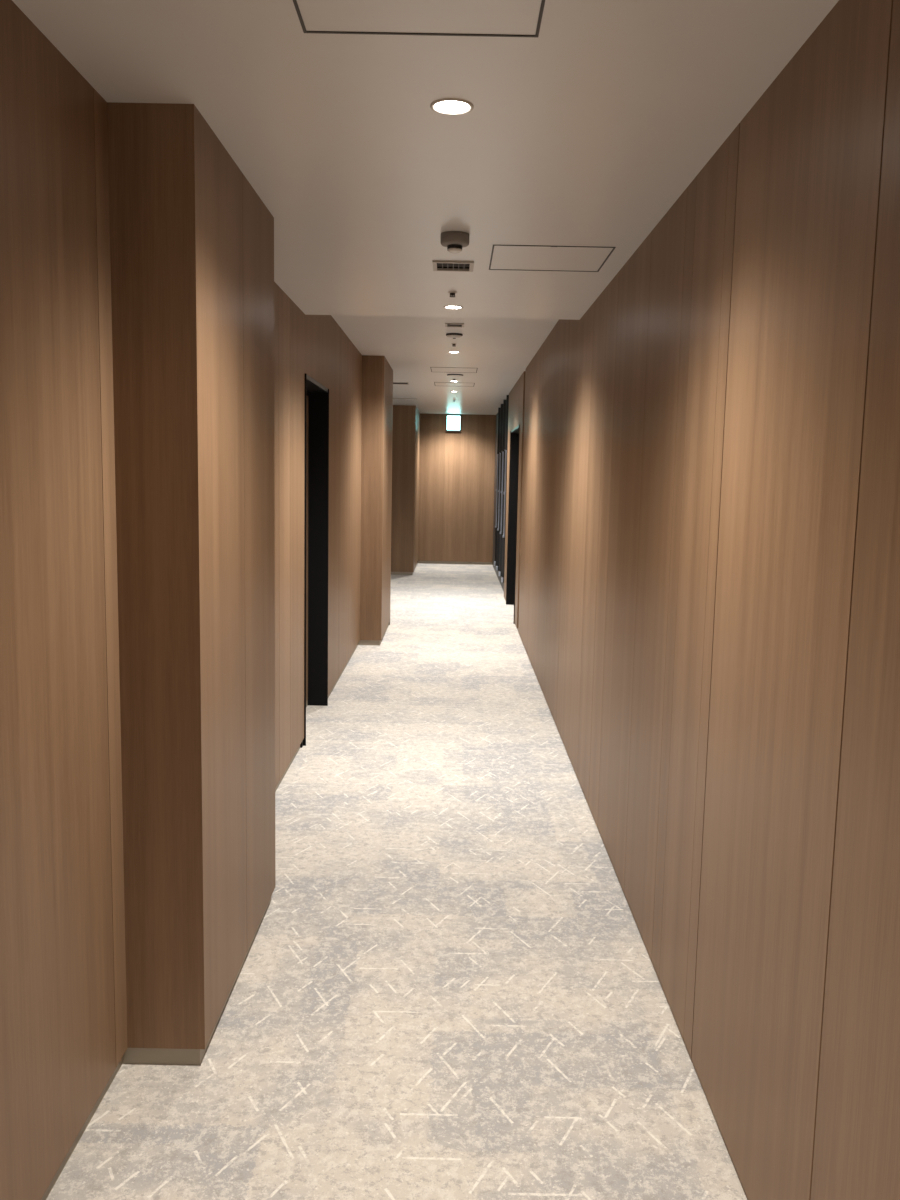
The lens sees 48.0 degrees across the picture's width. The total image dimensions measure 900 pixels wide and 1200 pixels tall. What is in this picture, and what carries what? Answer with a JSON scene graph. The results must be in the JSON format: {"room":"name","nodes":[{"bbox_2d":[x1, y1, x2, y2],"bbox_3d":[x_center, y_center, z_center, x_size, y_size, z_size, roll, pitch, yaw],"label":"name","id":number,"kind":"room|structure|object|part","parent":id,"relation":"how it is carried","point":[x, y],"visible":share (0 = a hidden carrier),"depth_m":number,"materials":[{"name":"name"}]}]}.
{"room":"hotel corridor","nodes":[
{"label":"hotel corridor","id":0,"kind":"room"},
{"bbox_2d":[0,0,361,1199],"bbox_3d":[-0.897,-0.102,2.510,0.160,2.553,13.000,1,7,0],"label":"wall","id":1,"kind":"structure","parent":0,"point":[63,999],"depth_m":2.15,"materials":[{"name":"brown wood"}]},
{"bbox_2d":[41,644,357,1199],"bbox_3d":[-0.865,1.187,2.676,0.015,0.049,13.010,1,7,0],"label":"baseboard","id":2,"kind":"structure","parent":1,"relation":"attached to","point":[119,1065],"depth_m":2.42,"materials":[{"name":"plastic"}]},
{"bbox_2d":[300,373,328,747],"bbox_3d":[-0.913,-0.281,6.117,0.229,2.108,1.108,1,7,0],"label":"door","id":3,"kind":"structure","parent":1,"relation":"in","point":[316,494],"depth_m":6.58,"materials":[{"name":"black metal"}]},
{"bbox_2d":[107,102,275,1048],"bbox_3d":[-0.764,-0.161,3.001,0.302,2.553,1.050,1,7,0],"label":"column","id":4,"kind":"structure","parent":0,"point":[192,239],"depth_m":2.57,"materials":[{"name":"brown wood"}]},
{"bbox_2d":[123,898,270,1064],"bbox_3d":[-0.771,1.129,3.159,0.238,0.049,1.036,1,7,0],"label":"baseboard","id":5,"kind":"structure","parent":4,"relation":"attached to","point":[131,1055],"depth_m":2.65,"materials":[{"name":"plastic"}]},
{"bbox_2d":[360,355,392,639],"bbox_3d":[-0.828,-0.985,9.595,0.470,2.553,1.280,1,7,0],"label":"column","id":6,"kind":"structure","parent":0,"point":[377,373],"depth_m":9.01,"materials":[{"name":"brown wood"}]},
{"bbox_2d":[358,624,388,645],"bbox_3d":[-0.810,0.305,9.753,0.356,0.049,1.266,1,7,0],"label":"baseboard","id":7,"kind":"structure","parent":6,"relation":"attached to","point":[361,642],"depth_m":9.13,"materials":[{"name":"plastic"}]},
{"bbox_2d":[46,562,747,1199],"bbox_3d":[-0.651,0.723,6.870,3.700,0.060,21.850,1,7,0],"label":"floor","id":8,"kind":"structure","parent":0,"point":[447,986],"depth_m":3.03,"materials":[{"name":"carpet"}]},
{"bbox_2d":[391,564,416,574],"bbox_3d":[-1.366,-0.547,16.502,1.586,0.049,2.026,1,7,0],"label":"baseboard","id":9,"kind":"structure","parent":8,"relation":"on","point":[392,573],"depth_m":15.50,"materials":[{"name":"plastic"}]},
{"bbox_2d":[391,405,419,571],"bbox_3d":[-1.384,-1.843,16.389,1.700,2.553,2.130,1,7,0],"label":"column","id":10,"kind":"structure","parent":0,"point":[406,418],"depth_m":15.36,"materials":[{"name":"brown wood"}]},
{"bbox_2d":[12,0,838,319],"bbox_3d":[-0.059,-1.027,0.613,1.840,0.200,9.770,1,7,0],"label":"ceiling","id":11,"kind":"structure","parent":0,"point":[587,130],"depth_m":2.40,"materials":[{"name":"paint"}]},
{"bbox_2d":[293,0,544,36],"bbox_3d":[-0.057,-1.079,1.725,0.476,0.032,0.476,1,7,0],"label":"access hatch","id":12,"kind":"object","parent":11,"relation":"attached to","point":[486,18],"visible":0.88,"depth_m":1.88,"materials":[{"name":"paint"}]},
{"bbox_2d":[430,98,473,114],"bbox_3d":[0.005,-1.165,2.327,0.100,0.061,0.100,1,7,0],"label":"recessed light","id":13,"kind":"object","parent":11,"relation":"in","point":[446,106],"visible":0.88,"depth_m":2.33,"materials":[{"name":"white plastic"}]},
{"bbox_2d":[448,291,456,296],"bbox_3d":[0.012,-1.427,4.712,0.044,0.026,0.044,1,7,0],"label":"sprinkler","id":14,"kind":"object","parent":11,"relation":"attached to","point":[452,293],"visible":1,"depth_m":4.70,"materials":[{"name":"grey metal"}]},
{"bbox_2d":[432,260,473,271],"bbox_3d":[0.014,-1.402,4.103,0.165,0.097,0.178,1,7,0],"label":"ceiling vent","id":15,"kind":"object","parent":11,"relation":"in","point":[455,266],"visible":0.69,"depth_m":4.13,"materials":[{"name":"white plastic"}]},
{"bbox_2d":[437,263,469,269],"bbox_3d":[0.013,-1.368,4.107,0.133,0.021,0.146,1,7,0],"label":"grille","id":16,"kind":"object","parent":15,"relation":"attached to","point":[440,266],"depth_m":4.15,"materials":[{"name":"white metal"}]},
{"bbox_2d":[444,305,462,308],"bbox_3d":[0.017,-1.514,5.130,0.100,0.061,0.100,1,7,0],"label":"recessed light","id":17,"kind":"object","parent":11,"relation":"in","point":[449,306],"visible":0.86,"depth_m":5.12,"materials":[{"name":"white plastic"}]},
{"bbox_2d":[441,231,468,252],"bbox_3d":[0.017,-1.263,3.581,0.102,0.063,0.102,1,7,0],"label":"smoke detector","id":18,"kind":"object","parent":11,"relation":"attached to","point":[454,241],"visible":1,"depth_m":3.55,"materials":[{"name":"grey plastic"}]},
{"bbox_2d":[489,245,615,271],"bbox_3d":[0.386,-1.348,3.947,0.476,0.032,0.476,1,7,0],"label":"access hatch","id":19,"kind":"object","parent":11,"relation":"attached to","point":[503,257],"visible":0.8,"depth_m":3.93,"materials":[{"name":"paint"}]},
{"bbox_2d":[331,315,558,414],"bbox_3d":[-0.701,-2.454,11.387,3.260,0.001,12.000,1,7,0],"label":"ceiling","id":20,"kind":"structure","parent":0,"point":[501,349],"depth_m":8.51,"materials":[{"name":"paint"}]},
{"bbox_2d":[393,382,408,384],"bbox_3d":[-0.998,-2.498,11.468,1.065,0.064,0.230,1,7,0],"label":"ceiling vent","id":21,"kind":"object","parent":20,"relation":"in","point":[403,383],"visible":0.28,"depth_m":11.53,"materials":[{"name":"white plastic"}]},
{"bbox_2d":[430,367,477,372],"bbox_3d":[0.040,-2.268,9.895,0.476,0.032,0.476,1,7,0],"label":"access hatch","id":22,"kind":"object","parent":20,"relation":"attached to","point":[433,369],"visible":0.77,"depth_m":9.90,"materials":[{"name":"paint"}]},
{"bbox_2d":[434,382,474,386],"bbox_3d":[0.050,-2.466,11.483,0.476,0.032,0.476,1,7,0],"label":"access hatch","id":23,"kind":"object","parent":20,"relation":"attached to","point":[435,383],"visible":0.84,"depth_m":11.48,"materials":[{"name":"paint"}]},
{"bbox_2d":[446,333,462,338],"bbox_3d":[0.031,-1.921,7.364,0.122,0.033,0.122,1,7,0],"label":"detector","id":24,"kind":"object","parent":20,"relation":"attached to","point":[450,335],"visible":1,"depth_m":7.32,"materials":[{"name":"plastic"}]},
{"bbox_2d":[445,323,463,326],"bbox_3d":[0.032,-1.921,6.890,0.130,0.097,0.140,1,7,0],"label":"ceiling vent","id":25,"kind":"object","parent":20,"relation":"in","point":[446,324],"visible":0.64,"depth_m":6.93,"materials":[{"name":"white plastic"}]},
{"bbox_2d":[447,374,462,376],"bbox_3d":[0.053,-2.306,10.369,0.168,0.013,0.168,1,7,0],"label":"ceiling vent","id":26,"kind":"object","parent":20,"relation":"attached to","point":[453,375],"visible":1,"depth_m":10.32,"materials":[{"name":"plastic"}]},
{"bbox_2d":[418,413,495,561],"bbox_3d":[0.195,-1.939,17.403,1.450,2.553,0.120,1,7,0],"label":"wall","id":27,"kind":"structure","parent":0,"point":[457,469],"depth_m":17.35,"materials":[{"name":"brown wood"}]},
{"bbox_2d":[446,415,460,431],"bbox_3d":[0.060,-3.005,17.181,0.248,0.280,0.058,1,7,0],"label":"exit sign","id":28,"kind":"object","parent":27,"relation":"attached to","point":[453,422],"visible":1,"depth_m":17.15,"materials":[{"name":"white plastic"}]},
{"bbox_3d":[0.058,-2.877,17.196,0.248,0.022,0.056,1,7,0],"label":"trim","id":29,"kind":"part","parent":28,"relation":"part of","materials":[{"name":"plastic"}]},
{"bbox_2d":[418,561,491,564],"bbox_3d":[0.090,-0.646,17.523,1.290,0.049,0.022,1,7,0],"label":"baseboard","id":30,"kind":"structure","parent":27,"relation":"attached to","point":[420,562],"depth_m":17.51,"materials":[{"name":"plastic"}]},
{"bbox_2d":[492,0,899,1199],"bbox_3d":[0.780,-0.569,6.703,0.188,2.600,21.450,1,7,0],"label":"wall","id":31,"kind":"structure","parent":0,"point":[707,618],"depth_m":2.18,"materials":[{"name":"brown wood"}]},
{"bbox_2d":[494,408,500,565],"bbox_3d":[0.740,-1.716,15.398,0.085,2.393,0.042,1,7,0],"label":"post","id":32,"kind":"object","parent":31,"relation":"attached to","point":[499,409],"visible":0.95,"depth_m":15.38,"materials":[{"name":"metal"}]},
{"bbox_2d":[496,404,502,570],"bbox_3d":[0.736,-1.615,14.584,0.085,2.393,0.042,1,7,0],"label":"post","id":33,"kind":"object","parent":31,"relation":"attached to","point":[501,412],"visible":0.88,"depth_m":14.57,"materials":[{"name":"metal"}]},
{"bbox_2d":[499,400,505,575],"bbox_3d":[0.733,-1.512,13.761,0.085,2.393,0.042,1,7,0],"label":"post","id":34,"kind":"object","parent":31,"relation":"attached to","point":[504,401],"visible":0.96,"depth_m":13.74,"materials":[{"name":"metal"}]},
{"bbox_2d":[501,395,508,582],"bbox_3d":[0.729,-1.413,12.967,0.085,2.393,0.042,1,7,0],"label":"post","id":35,"kind":"object","parent":31,"relation":"attached to","point":[507,397],"visible":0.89,"depth_m":12.95,"materials":[{"name":"metal"}]},
{"bbox_2d":[506,425,519,623],"bbox_3d":[0.806,-0.887,11.284,0.229,2.098,1.680,1,7,0],"label":"door","id":36,"kind":"structure","parent":31,"relation":"in","point":[514,434],"depth_m":12.04,"materials":[{"name":"black metal"}]}
]}

